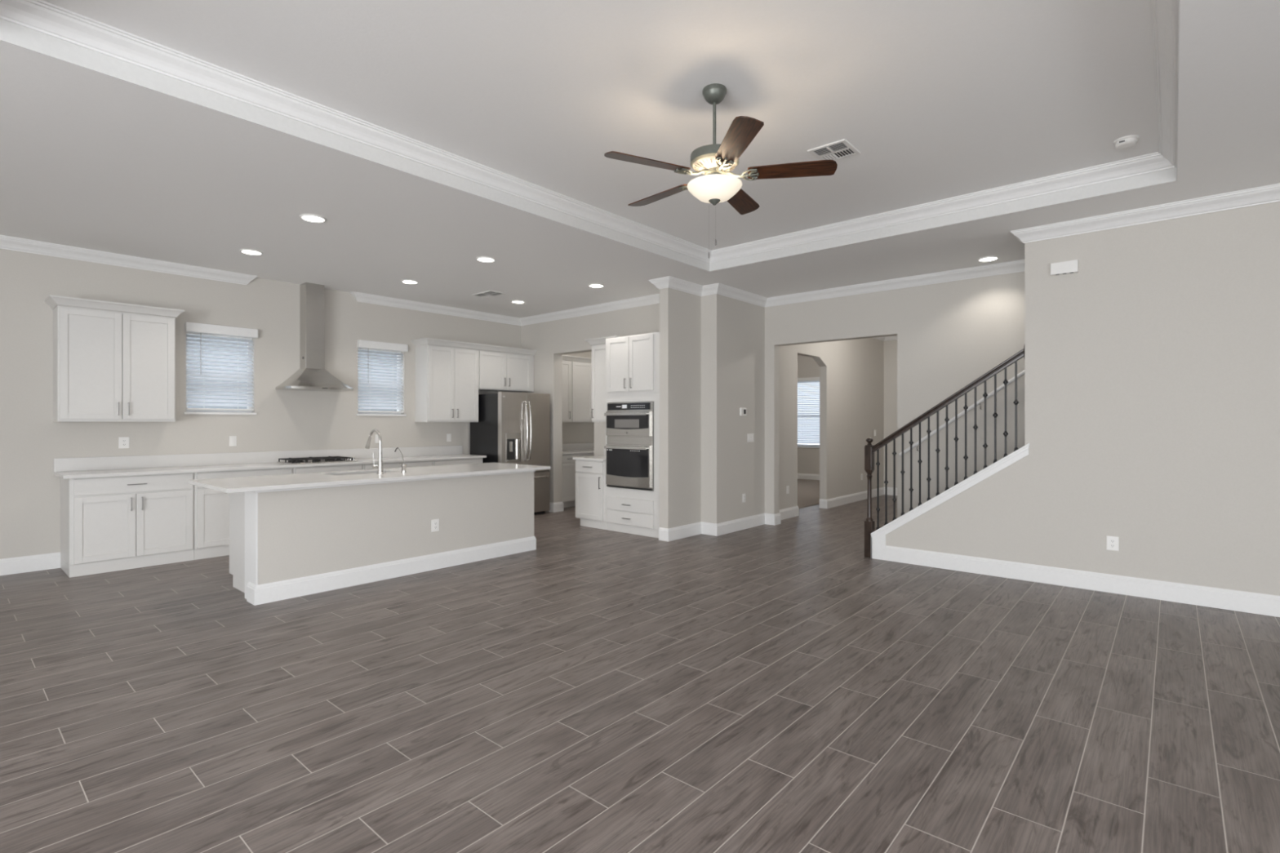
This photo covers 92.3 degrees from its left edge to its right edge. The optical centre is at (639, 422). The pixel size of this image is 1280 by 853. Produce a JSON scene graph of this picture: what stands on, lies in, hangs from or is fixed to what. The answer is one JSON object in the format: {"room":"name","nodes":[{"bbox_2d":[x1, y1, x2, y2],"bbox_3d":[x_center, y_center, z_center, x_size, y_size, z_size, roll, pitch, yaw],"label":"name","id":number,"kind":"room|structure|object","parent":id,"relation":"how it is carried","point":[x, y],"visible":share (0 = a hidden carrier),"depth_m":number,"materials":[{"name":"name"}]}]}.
{"room":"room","nodes":[
{"label":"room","id":0,"kind":"room"},
{"bbox_2d":[0,248,594,559],"bbox_3d":[-3.136,-0.152,8.909,0.150,3.105,18.850,0,0,41],"label":"wall","id":1,"kind":"structure","parent":0,"point":[30,441],"depth_m":6.78,"materials":[{"name":"beige paint"}]},
{"bbox_2d":[0,551,60,575],"bbox_3d":[-7.372,1.325,3.899,0.016,0.150,5.430,0,0,41],"label":"baseboard","id":2,"kind":"structure","parent":1,"relation":"attached to","point":[17,565],"depth_m":5.78,"materials":[{"name":"white paint"}]},
{"bbox_2d":[44,294,184,422],"bbox_3d":[-5.193,-0.589,6.110,0.412,1.153,1.010,0,0,41],"label":"upper cabinet","id":3,"kind":"object","parent":1,"relation":"attached to","point":[113,366],"visible":1,"depth_m":5.98,"materials":[{"name":"white paint"}]},
{"bbox_2d":[118,436,128,448],"bbox_3d":[-5.290,0.203,6.305,0.009,0.116,0.085,0,0,41],"label":"wall outlet","id":4,"kind":"object","parent":1,"relation":"attached to","point":[123,442],"visible":1,"depth_m":6.30,"materials":[{"name":"white plastic"}]},
{"bbox_2d":[122,439,126,445],"bbox_3d":[-5.288,0.203,6.303,0.003,0.068,0.033,0,0,41],"label":"receptacle","id":5,"kind":"object","parent":4,"relation":"attached to","point":[124,441],"depth_m":6.30,"materials":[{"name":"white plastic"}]},
{"bbox_2d":[186,332,251,412],"bbox_3d":[-4.820,-0.570,7.029,0.050,0.900,0.660,0,0,41],"label":"window","id":6,"kind":"structure","parent":1,"relation":"in","point":[187,333],"depth_m":7.03,"materials":[{"name":"white paint"}]},
{"bbox_2d":[184,322,257,410],"bbox_3d":[-4.725,-0.617,6.951,0.125,0.950,0.690,0,0,41],"label":"window blind","id":7,"kind":"object","parent":6,"relation":"attached to","point":[194,327],"visible":1,"depth_m":6.95,"materials":[{"name":"white paint"}]},
{"bbox_2d":[183,412,256,414],"bbox_3d":[-4.760,-0.107,6.975,0.112,0.025,0.700,0,0,41],"label":"window sill","id":8,"kind":"structure","parent":1,"relation":"attached to","point":[193,413],"depth_m":6.93,"materials":[{"name":"white paint"}]},
{"bbox_2d":[229,435,236,446],"bbox_3d":[-4.656,0.208,7.034,0.010,0.116,0.072,0,0,41],"label":"light switch","id":9,"kind":"object","parent":1,"relation":"attached to","point":[233,439],"visible":1,"depth_m":7.03,"materials":[{"name":"white plastic"}]},
{"bbox_2d":[275,282,353,391],"bbox_3d":[-3.942,-1.052,7.504,0.474,1.304,0.760,0,0,41],"label":"range hood","id":10,"kind":"object","parent":1,"relation":"attached to","point":[312,375],"visible":1,"depth_m":7.51,"materials":[{"name":"metal"}]},
{"bbox_2d":[375,434,378,443],"bbox_3d":[-3.544,0.215,8.316,0.010,0.116,0.072,0,0,41],"label":"light switch","id":11,"kind":"object","parent":1,"relation":"attached to","point":[376,435],"visible":0.55,"depth_m":8.30,"materials":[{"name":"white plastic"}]},
{"bbox_2d":[358,347,400,414],"bbox_3d":[-3.598,-0.570,8.438,0.050,0.900,0.646,0,0,41],"label":"window","id":12,"kind":"structure","parent":1,"relation":"in","point":[359,348],"depth_m":8.44,"materials":[{"name":"white paint"}]},
{"bbox_2d":[357,339,408,413],"bbox_3d":[-3.503,-0.617,8.360,0.125,0.950,0.676,0,0,41],"label":"window blind","id":13,"kind":"object","parent":12,"relation":"attached to","point":[361,344],"visible":1,"depth_m":8.36,"materials":[{"name":"white paint"}]},
{"bbox_2d":[356,413,406,416],"bbox_3d":[-3.537,-0.107,8.384,0.112,0.025,0.688,0,0,41],"label":"window sill","id":14,"kind":"structure","parent":1,"relation":"attached to","point":[379,415],"depth_m":8.36,"materials":[{"name":"white paint"}]},
{"bbox_2d":[410,337,481,422],"bbox_3d":[-2.787,-0.589,8.884,0.412,1.153,0.890,0,0,41],"label":"upper cabinet","id":15,"kind":"object","parent":1,"relation":"attached to","point":[446,377],"visible":1,"depth_m":8.71,"materials":[{"name":"white paint"}]},
{"bbox_2d":[446,433,451,441],"bbox_3d":[-2.837,0.220,9.132,0.010,0.116,0.072,0,0,41],"label":"light switch","id":16,"kind":"object","parent":1,"relation":"attached to","point":[448,435],"visible":1,"depth_m":9.13,"materials":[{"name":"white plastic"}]},
{"bbox_2d":[478,344,537,392],"bbox_3d":[-2.152,-0.833,9.615,0.412,0.665,1.045,0,0,41],"label":"upper cabinet","id":17,"kind":"object","parent":1,"relation":"attached to","point":[500,371],"visible":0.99,"depth_m":9.49,"materials":[{"name":"white paint"}]},
{"bbox_2d":[562,355,573,422],"bbox_3d":[-1.481,-0.574,10.386,0.412,1.123,0.610,0,0,41],"label":"upper cabinet","id":18,"kind":"object","parent":1,"relation":"attached to","point":[566,364],"visible":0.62,"depth_m":10.44,"materials":[{"name":"white paint"}]},
{"bbox_2d":[570,356,591,422],"bbox_3d":[-0.980,-0.574,10.963,0.412,1.123,0.910,0,0,41],"label":"upper cabinet","id":19,"kind":"object","parent":1,"relation":"attached to","point":[580,372],"visible":0.37,"depth_m":10.70,"materials":[{"name":"white paint"}]},
{"bbox_2d":[520,295,708,522],"bbox_3d":[-0.493,-0.152,8.994,3.732,3.105,0.177,0,0,41],"label":"wall","id":20,"kind":"structure","parent":0,"point":[552,340],"depth_m":9.32,"materials":[{"name":"beige paint"}]},
{"bbox_2d":[548,502,563,512],"bbox_3d":[-1.323,1.325,9.714,0.111,0.150,0.209,0,0,41],"label":"baseboard","id":21,"kind":"structure","parent":20,"relation":"attached to","point":[557,506],"depth_m":9.66,"materials":[{"name":"white paint"}]},
{"bbox_2d":[584,335,618,422],"bbox_3d":[-0.417,-0.589,8.550,0.595,1.153,0.394,0,0,41],"label":"upper cabinet","id":22,"kind":"object","parent":20,"relation":"attached to","point":[598,344],"visible":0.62,"depth_m":8.51,"materials":[{"name":"white paint"}]},
{"bbox_2d":[0,494,1279,852],"bbox_3d":[1.493,1.450,4.926,12.400,0.100,19.200,0,0,41],"label":"floor","id":23,"kind":"structure","parent":0,"point":[784,687],"depth_m":2.99,"materials":[{"name":"grey tile"}]},
{"bbox_2d":[60,472,194,577],"bbox_3d":[-5.057,0.952,6.094,0.633,0.897,0.940,0,0,41],"label":"base cabinet","id":24,"kind":"object","parent":23,"relation":"on","point":[108,524],"visible":0.98,"depth_m":5.86,"materials":[{"name":"white paint"}]},
{"bbox_2d":[53,445,486,479],"bbox_3d":[-3.926,0.421,7.399,0.634,0.162,4.485,0,0,41],"label":"countertop","id":25,"kind":"structure","parent":24,"relation":"on","point":[131,465],"depth_m":6.80,"materials":[{"name":"stone"}]},
{"bbox_2d":[276,456,358,464],"bbox_3d":[-3.904,0.445,7.464,0.480,0.053,0.760,0,0,41],"label":"gas cooktop","id":26,"kind":"object","parent":25,"relation":"in","point":[324,459],"visible":1,"depth_m":7.36,"materials":[{"name":"metal"}]},
{"bbox_2d":[194,467,293,559],"bbox_3d":[-4.443,0.952,6.802,0.633,0.897,0.930,0,0,41],"label":"base cabinet","id":27,"kind":"object","parent":23,"relation":"on","point":[211,507],"visible":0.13,"depth_m":6.40,"materials":[{"name":"white paint"}]},
{"bbox_2d":[293,463,362,474],"bbox_3d":[-3.878,0.952,7.453,0.633,0.897,0.790,0,0,41],"label":"base cabinet","id":28,"kind":"object","parent":23,"relation":"on","point":[345,467],"visible":0.03,"depth_m":7.25,"materials":[{"name":"white paint"}]},
{"bbox_2d":[229,470,536,605],"bbox_3d":[-2.389,0.954,6.047,0.909,0.893,2.765,0,0,41],"label":"kitchen island","id":29,"kind":"object","parent":23,"relation":"on","point":[290,543],"visible":0.85,"depth_m":5.38,"materials":[{"name":"beige paint"}]},
{"bbox_2d":[187,462,551,493],"bbox_3d":[-2.373,0.491,5.933,1.040,0.030,3.055,0,0,41],"label":"island countertop","id":30,"kind":"structure","parent":29,"relation":"on","point":[242,484],"depth_m":5.41,"materials":[{"name":"stone"}]},
{"bbox_2d":[364,429,383,474],"bbox_3d":[-2.536,0.268,5.814,0.311,0.417,0.104,0,0,41],"label":"kitchen faucet","id":31,"kind":"object","parent":30,"relation":"on","point":[380,466],"visible":1,"depth_m":5.74,"materials":[{"name":"grey metal"}]},
{"bbox_2d":[394,447,406,472],"bbox_3d":[-2.338,0.356,5.965,0.198,0.241,0.070,0,0,41],"label":"filter faucet","id":32,"kind":"object","parent":30,"relation":"on","point":[403,466],"visible":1,"depth_m":5.91,"materials":[{"name":"grey metal"}]},
{"bbox_2d":[431,519,439,532],"bbox_3d":[-1.956,0.980,5.880,0.009,0.116,0.078,0,0,41],"label":"wall outlet","id":33,"kind":"object","parent":29,"relation":"attached to","point":[435,522],"visible":1,"depth_m":5.88,"materials":[{"name":"white plastic"}]},
{"bbox_2d":[434,521,437,528],"bbox_3d":[-1.954,0.980,5.878,0.003,0.068,0.033,0,0,41],"label":"receptacle","id":34,"kind":"object","parent":33,"relation":"attached to","point":[435,522],"depth_m":5.88,"materials":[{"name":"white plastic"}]},
{"bbox_2d":[362,460,432,470],"bbox_3d":[-3.309,0.952,8.110,0.633,0.897,0.945,0,0,41],"label":"base cabinet","id":35,"kind":"object","parent":23,"relation":"on","point":[426,463],"visible":0.02,"depth_m":7.92,"materials":[{"name":"white paint"}]},
{"bbox_2d":[432,457,482,466],"bbox_3d":[-2.736,0.952,8.771,0.633,0.897,0.800,0,0,41],"label":"base cabinet","id":36,"kind":"object","parent":23,"relation":"on","point":[474,460],"visible":0.02,"depth_m":8.56,"materials":[{"name":"white paint"}]},
{"bbox_2d":[470,391,549,514],"bbox_3d":[-1.969,0.475,9.422,0.878,1.850,0.915,0,0,41],"label":"refrigerator","id":37,"kind":"object","parent":23,"relation":"on","point":[511,427],"visible":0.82,"depth_m":9.16,"materials":[{"name":"silver metal"}]},
{"bbox_2d":[562,453,594,507],"bbox_3d":[-1.088,0.958,10.647,0.663,0.885,1.520,0,0,41],"label":"base cabinet","id":38,"kind":"object","parent":23,"relation":"on","point":[569,472],"visible":0.07,"depth_m":10.13,"materials":[{"name":"white paint"}]},
{"bbox_2d":[562,443,594,454],"bbox_3d":[-1.094,0.442,10.652,0.652,0.144,1.536,0,0,41],"label":"countertop","id":39,"kind":"structure","parent":38,"relation":"on","point":[571,448],"depth_m":10.93,"materials":[{"name":"stone"}]},
{"bbox_2d":[575,459,605,529],"bbox_3d":[-0.489,0.951,8.446,0.563,0.898,0.645,0,0,41],"label":"base cabinet","id":40,"kind":"object","parent":23,"relation":"on","point":[590,475],"visible":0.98,"depth_m":8.21,"materials":[{"name":"white paint"}]},
{"bbox_2d":[572,448,605,461],"bbox_3d":[-0.494,0.425,8.463,0.593,0.151,0.628,0,0,41],"label":"countertop","id":41,"kind":"structure","parent":40,"relation":"on","point":[600,458],"depth_m":8.34,"materials":[{"name":"stone"}]},
{"bbox_2d":[605,332,659,537],"bbox_3d":[0.090,0.147,7.943,0.967,2.505,0.645,0,0,41],"label":"tall cabinet","id":42,"kind":"object","parent":23,"relation":"on","point":[632,362],"visible":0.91,"depth_m":7.70,"materials":[{"name":"white paint"}]},
{"bbox_2d":[604,401,653,490],"bbox_3d":[0.022,0.284,7.946,0.770,1.088,0.645,0,0,41],"label":"wall oven","id":43,"kind":"object","parent":42,"relation":"in","point":[629,426],"visible":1,"depth_m":7.71,"materials":[{"name":"silver metal"}]},
{"bbox_2d":[797,479,819,508],"bbox_3d":[2.577,1.394,12.525,3.280,0.012,5.900,0,0,41],"label":"floor","id":44,"kind":"structure","parent":23,"relation":"on","point":[808,491],"depth_m":12.24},
{"bbox_2d":[0,0,1279,318],"bbox_3d":[1.493,-1.855,4.926,12.400,0.300,19.200,0,0,41],"label":"ceiling","id":45,"kind":"structure","parent":0,"point":[938,100],"depth_m":3.83,"materials":[{"name":"white paint"}]},
{"bbox_2d":[240,248,263,255],"bbox_3d":[-3.866,-1.698,6.120,0.200,0.010,0.200,0,0,41],"label":"recessed light","id":46,"kind":"object","parent":45,"relation":"in","point":[249,251],"visible":1,"depth_m":6.10,"materials":[{"name":"white plastic"}]},
{"bbox_2d":[242,250,261,254],"bbox_3d":[-3.866,-1.700,6.120,0.167,0.004,0.167,0,0,41],"label":"diffuser","id":47,"kind":"object","parent":46,"relation":"attached to","point":[250,252],"depth_m":6.13,"materials":[{"name":"white plastic"}]},
{"bbox_2d":[299,213,326,222],"bbox_3d":[-2.716,-1.698,5.110,0.200,0.010,0.200,0,0,41],"label":"recessed light","id":48,"kind":"object","parent":45,"relation":"in","point":[308,217],"visible":1,"depth_m":5.10,"materials":[{"name":"white plastic"}]},
{"bbox_2d":[302,215,324,222],"bbox_3d":[-2.716,-1.700,5.110,0.167,0.004,0.167,0,0,41],"label":"diffuser","id":49,"kind":"object","parent":48,"relation":"attached to","point":[308,218],"depth_m":5.10,"materials":[{"name":"white"}]},
{"bbox_2d":[400,280,418,284],"bbox_3d":[-2.773,-1.698,7.409,0.200,0.010,0.200,0,0,41],"label":"recessed light","id":50,"kind":"object","parent":45,"relation":"in","point":[408,282],"visible":1,"depth_m":7.41,"materials":[{"name":"white plastic"}]},
{"bbox_2d":[403,280,417,283],"bbox_3d":[-2.773,-1.700,7.409,0.167,0.004,0.167,0,0,41],"label":"diffuser","id":51,"kind":"object","parent":50,"relation":"attached to","point":[404,282],"depth_m":7.41,"materials":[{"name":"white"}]},
{"bbox_2d":[475,256,495,262],"bbox_3d":[-1.603,-1.698,6.394,0.200,0.010,0.200,0,0,41],"label":"recessed light","id":52,"kind":"object","parent":45,"relation":"in","point":[482,259],"visible":1,"depth_m":6.38,"materials":[{"name":"white plastic"}]},
{"bbox_2d":[477,257,493,262],"bbox_3d":[-1.603,-1.700,6.394,0.167,0.004,0.167,0,0,41],"label":"diffuser","id":53,"kind":"object","parent":52,"relation":"attached to","point":[482,260],"depth_m":6.41,"materials":[{"name":"white plastic"}]},
{"bbox_2d":[471,290,506,297],"bbox_3d":[-1.999,-1.698,8.134,0.420,0.014,0.250,0,0,41],"label":"ceiling vent","id":54,"kind":"object","parent":45,"relation":"in","point":[488,294],"visible":1,"depth_m":8.11,"materials":[{"name":"white plastic"}]},
{"bbox_2d":[511,300,524,303],"bbox_3d":[-1.712,-1.698,8.633,0.200,0.010,0.200,0,0,41],"label":"recessed light","id":55,"kind":"object","parent":45,"relation":"in","point":[512,301],"visible":1,"depth_m":8.61,"materials":[{"name":"white plastic"}]},
{"bbox_2d":[0,0,1179,271],"bbox_3d":[0.409,-1.852,3.471,3.962,0.105,5.712,0,0,41],"label":"trim","id":56,"kind":"structure","parent":45,"relation":"attached to","point":[42,16],"depth_m":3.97,"materials":[{"name":"white paint"}]},
{"bbox_2d":[588,283,604,288],"bbox_3d":[-0.541,-1.698,7.618,0.200,0.010,0.200,0,0,41],"label":"recessed light","id":57,"kind":"object","parent":45,"relation":"in","point":[595,285],"visible":1,"depth_m":7.61,"materials":[{"name":"white plastic"}]},
{"bbox_2d":[589,284,603,287],"bbox_3d":[-0.541,-1.700,7.618,0.167,0.004,0.167,0,0,41],"label":"diffuser","id":58,"kind":"object","parent":57,"relation":"attached to","point":[591,286],"depth_m":7.63,"materials":[{"name":"white"}]},
{"bbox_2d":[604,83,837,258],"bbox_3d":[0.406,-1.425,3.554,1.264,0.961,1.294,0,0,41],"label":"ceiling fan","id":59,"kind":"object","parent":45,"relation":"hanging from","point":[716,162],"visible":1,"depth_m":3.43,"materials":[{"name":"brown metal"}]},
{"bbox_2d":[807,138,860,160],"bbox_3d":[1.363,-1.898,4.318,0.270,0.014,0.280,0,0,41],"label":"ceiling vent","id":60,"kind":"object","parent":45,"relation":"in","point":[841,149],"visible":0.89,"depth_m":4.30,"materials":[{"name":"white plastic"}]},
{"bbox_2d":[977,256,999,262],"bbox_3d":[3.609,-1.698,6.374,0.200,0.010,0.200,0,0,41],"label":"recessed light","id":61,"kind":"object","parent":45,"relation":"in","point":[986,259],"visible":1,"depth_m":6.38,"materials":[{"name":"white plastic"}]},
{"bbox_2d":[979,257,997,261],"bbox_3d":[3.609,-1.700,6.374,0.167,0.004,0.167,0,0,41],"label":"diffuser","id":62,"kind":"object","parent":61,"relation":"attached to","point":[984,259],"depth_m":6.38,"materials":[{"name":"white"}]},
{"bbox_2d":[1113,135,1139,149],"bbox_3d":[3.272,-1.883,4.138,0.136,0.044,0.136,0,0,41],"label":"smoke detector","id":63,"kind":"object","parent":45,"relation":"attached to","point":[1126,142],"visible":1,"depth_m":4.11,"materials":[{"name":"white plastic"}]},
{"bbox_2d":[659,287,701,528],"bbox_3d":[0.503,-0.152,7.569,0.131,3.105,0.670,0,0,41],"label":"wall","id":64,"kind":"structure","parent":0,"point":[680,312],"depth_m":7.44,"materials":[{"name":"beige paint"}]},
{"bbox_2d":[0,183,1279,284],"bbox_3d":[-1.053,-1.652,2.093,11.934,0.105,10.983,0,0,41],"label":"trim","id":65,"kind":"structure","parent":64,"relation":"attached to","point":[1268,193],"depth_m":5.26,"materials":[{"name":"white paint"}]},
{"bbox_2d":[708,293,883,523],"bbox_3d":[2.860,-0.152,9.919,0.122,3.105,5.967,0,0,41],"label":"wall","id":66,"kind":"structure","parent":0,"point":[851,381],"depth_m":8.85,"materials":[{"name":"beige paint"}]},
{"bbox_2d":[658,506,799,541],"bbox_3d":[1.390,1.325,8.222,2.891,0.150,0.372,0,0,-44],"label":"baseboard","id":67,"kind":"structure","parent":66,"relation":"attached to","point":[701,527],"depth_m":7.76,"materials":[{"name":"white paint"}]},
{"bbox_2d":[739,408,746,415],"bbox_3d":[1.355,-0.145,8.071,0.026,0.104,0.140,0,0,41],"label":"thermostat","id":68,"kind":"object","parent":66,"relation":"attached to","point":[743,411],"visible":1,"depth_m":8.05,"materials":[{"name":"white plastic"}]},
{"bbox_2d":[742,493,745,502],"bbox_3d":[1.372,0.990,8.103,0.009,0.116,0.075,0,0,41],"label":"wall outlet","id":69,"kind":"object","parent":66,"relation":"attached to","point":[743,495],"visible":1,"depth_m":8.09,"materials":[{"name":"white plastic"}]},
{"bbox_2d":[747,433,754,442],"bbox_3d":[1.484,0.200,8.231,0.010,0.116,0.165,0,0,41],"label":"light switch","id":70,"kind":"object","parent":66,"relation":"attached to","point":[750,436],"visible":1,"depth_m":8.23,"materials":[{"name":"white plastic"}]},
{"bbox_2d":[786,485,789,493],"bbox_3d":[2.171,0.980,9.024,0.009,0.116,0.075,0,0,41],"label":"wall outlet","id":71,"kind":"object","parent":66,"relation":"attached to","point":[787,486],"visible":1,"depth_m":9.01,"materials":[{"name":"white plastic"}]},
{"bbox_2d":[819,486,897,508],"bbox_3d":[4.829,1.325,10.222,2.700,0.150,2.629,0,0,41],"label":"baseboard","id":72,"kind":"structure","parent":66,"relation":"attached to","point":[844,500],"depth_m":10.76,"materials":[{"name":"white paint"}]},
{"bbox_2d":[874,335,897,341],"bbox_3d":[4.265,-1.652,9.479,2.578,0.105,4.490,0,0,41],"label":"trim","id":73,"kind":"structure","parent":66,"relation":"attached to","point":[893,337],"depth_m":11.88,"materials":[{"name":"white paint"}]},
{"bbox_2d":[797,355,819,474],"bbox_3d":[4.555,-0.152,14.814,3.732,3.105,0.150,0,0,41],"label":"wall","id":74,"kind":"structure","parent":0,"point":[808,459],"depth_m":15.09,"materials":[{"name":"beige paint"}]},
{"bbox_2d":[797,380,819,447],"bbox_3d":[4.329,-0.230,15.063,1.300,1.640,0.050,0,0,41],"label":"window","id":75,"kind":"structure","parent":74,"relation":"in","point":[811,380],"depth_m":15.18,"materials":[{"name":"white paint"}]},
{"bbox_2d":[797,377,819,445],"bbox_3d":[4.250,-0.280,14.968,1.330,1.660,0.125,0,0,41],"label":"window blind","id":76,"kind":"object","parent":75,"relation":"attached to","point":[800,424],"visible":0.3,"depth_m":15.10,"materials":[{"name":"white paint"}]},
{"bbox_2d":[797,473,819,479],"bbox_3d":[4.493,1.325,14.758,3.712,0.150,0.016,0,0,41],"label":"baseboard","id":77,"kind":"structure","parent":74,"relation":"attached to","point":[800,476],"depth_m":15.06,"materials":[{"name":"white paint"}]},
{"bbox_2d":[797,446,819,448],"bbox_3d":[4.273,0.603,14.999,1.400,0.025,0.120,0,0,41],"label":"window sill","id":78,"kind":"structure","parent":74,"relation":"attached to","point":[797,446],"depth_m":15.11,"materials":[{"name":"white paint"}]},
{"bbox_2d":[883,339,897,487],"bbox_3d":[5.823,-0.152,11.198,2.678,3.105,0.150,0,0,41],"label":"wall","id":79,"kind":"structure","parent":0,"point":[890,347],"depth_m":11.94,"materials":[{"name":"beige paint"}]},
{"bbox_2d":[764,271,1024,518],"bbox_3d":[4.824,-0.152,5.926,8.078,3.105,0.145,0,0,41],"label":"wall","id":80,"kind":"structure","parent":0,"point":[949,335],"depth_m":7.07,"materials":[{"name":"beige paint"}]},
{"bbox_2d":[898,369,1024,456],"bbox_3d":[3.934,-0.431,6.550,2.263,1.650,0.080,0,0,41],"label":"wall handrail","id":81,"kind":"object","parent":80,"relation":"attached to","point":[1022,373],"visible":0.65,"depth_m":6.81,"materials":[{"name":"white paint"}]},
{"bbox_2d":[885,201,1279,595],"bbox_3d":[4.768,-0.152,4.391,6.150,3.105,0.117,0,0,41],"label":"wall","id":82,"kind":"structure","parent":0,"point":[1152,368],"depth_m":4.92,"materials":[{"name":"beige paint"}]},
{"bbox_2d":[350,259,1024,325],"bbox_3d":[2.515,-1.652,6.814,12.577,0.105,2.679,0,0,23],"label":"trim","id":83,"kind":"structure","parent":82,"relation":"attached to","point":[1016,266],"depth_m":8.01,"materials":[{"name":"white paint"}]},
{"bbox_2d":[871,529,885,560],"bbox_3d":[2.486,1.235,6.359,0.147,0.330,0.134,0,0,41],"label":"trim","id":84,"kind":"structure","parent":82,"relation":"attached to","point":[877,541],"depth_m":6.30,"materials":[{"name":"white paint"}]},
{"bbox_2d":[871,442,1030,537],"bbox_3d":[2.961,0.708,5.947,1.400,1.063,0.155,0,0,41],"label":"cap","id":85,"kind":"object","parent":82,"relation":"attached to","point":[1023,451],"visible":1,"depth_m":5.82,"materials":[{"name":"white paint"}]},
{"bbox_2d":[864,345,1024,557],"bbox_3d":[2.916,0.342,5.989,1.442,2.116,0.082,0,0,41],"label":"stair railing","id":86,"kind":"object","parent":85,"relation":"on","point":[869,449],"visible":0.98,"depth_m":6.04,"materials":[{"name":"brown wood"}]},
{"bbox_2d":[1010,229,1024,244],"bbox_3d":[5.242,-1.652,3.980,4.895,0.105,0.307,0,0,41],"label":"trim","id":87,"kind":"structure","parent":82,"relation":"attached to","point":[1018,234],"depth_m":5.46,"materials":[{"name":"white paint"}]},
{"bbox_2d":[1050,259,1078,275],"bbox_3d":[3.634,-1.327,5.267,0.194,0.104,0.044,0,0,41],"label":"door chime","id":88,"kind":"object","parent":82,"relation":"attached to","point":[1070,266],"visible":1,"depth_m":5.25,"materials":[{"name":"white plastic"}]},
{"bbox_2d":[885,545,1279,617],"bbox_3d":[1.183,1.325,0.154,6.015,0.150,10.983,0,0,41],"label":"baseboard","id":89,"kind":"structure","parent":82,"relation":"attached to","point":[1211,597],"depth_m":5.11,"materials":[{"name":"white paint"}]},
{"bbox_2d":[1106,535,1119,551],"bbox_3d":[3.894,0.992,5.066,0.080,0.116,0.009,0,0,41],"label":"wall outlet","id":90,"kind":"object","parent":82,"relation":"attached to","point":[1113,542],"visible":1,"depth_m":5.06,"materials":[{"name":"white plastic"}]},
{"bbox_2d":[1110,538,1115,547],"bbox_3d":[3.892,0.992,5.064,0.033,0.068,0.003,0,0,41],"label":"receptacle","id":91,"kind":"object","parent":90,"relation":"attached to","point":[1112,540],"depth_m":5.06,"materials":[{"name":"white plastic"}]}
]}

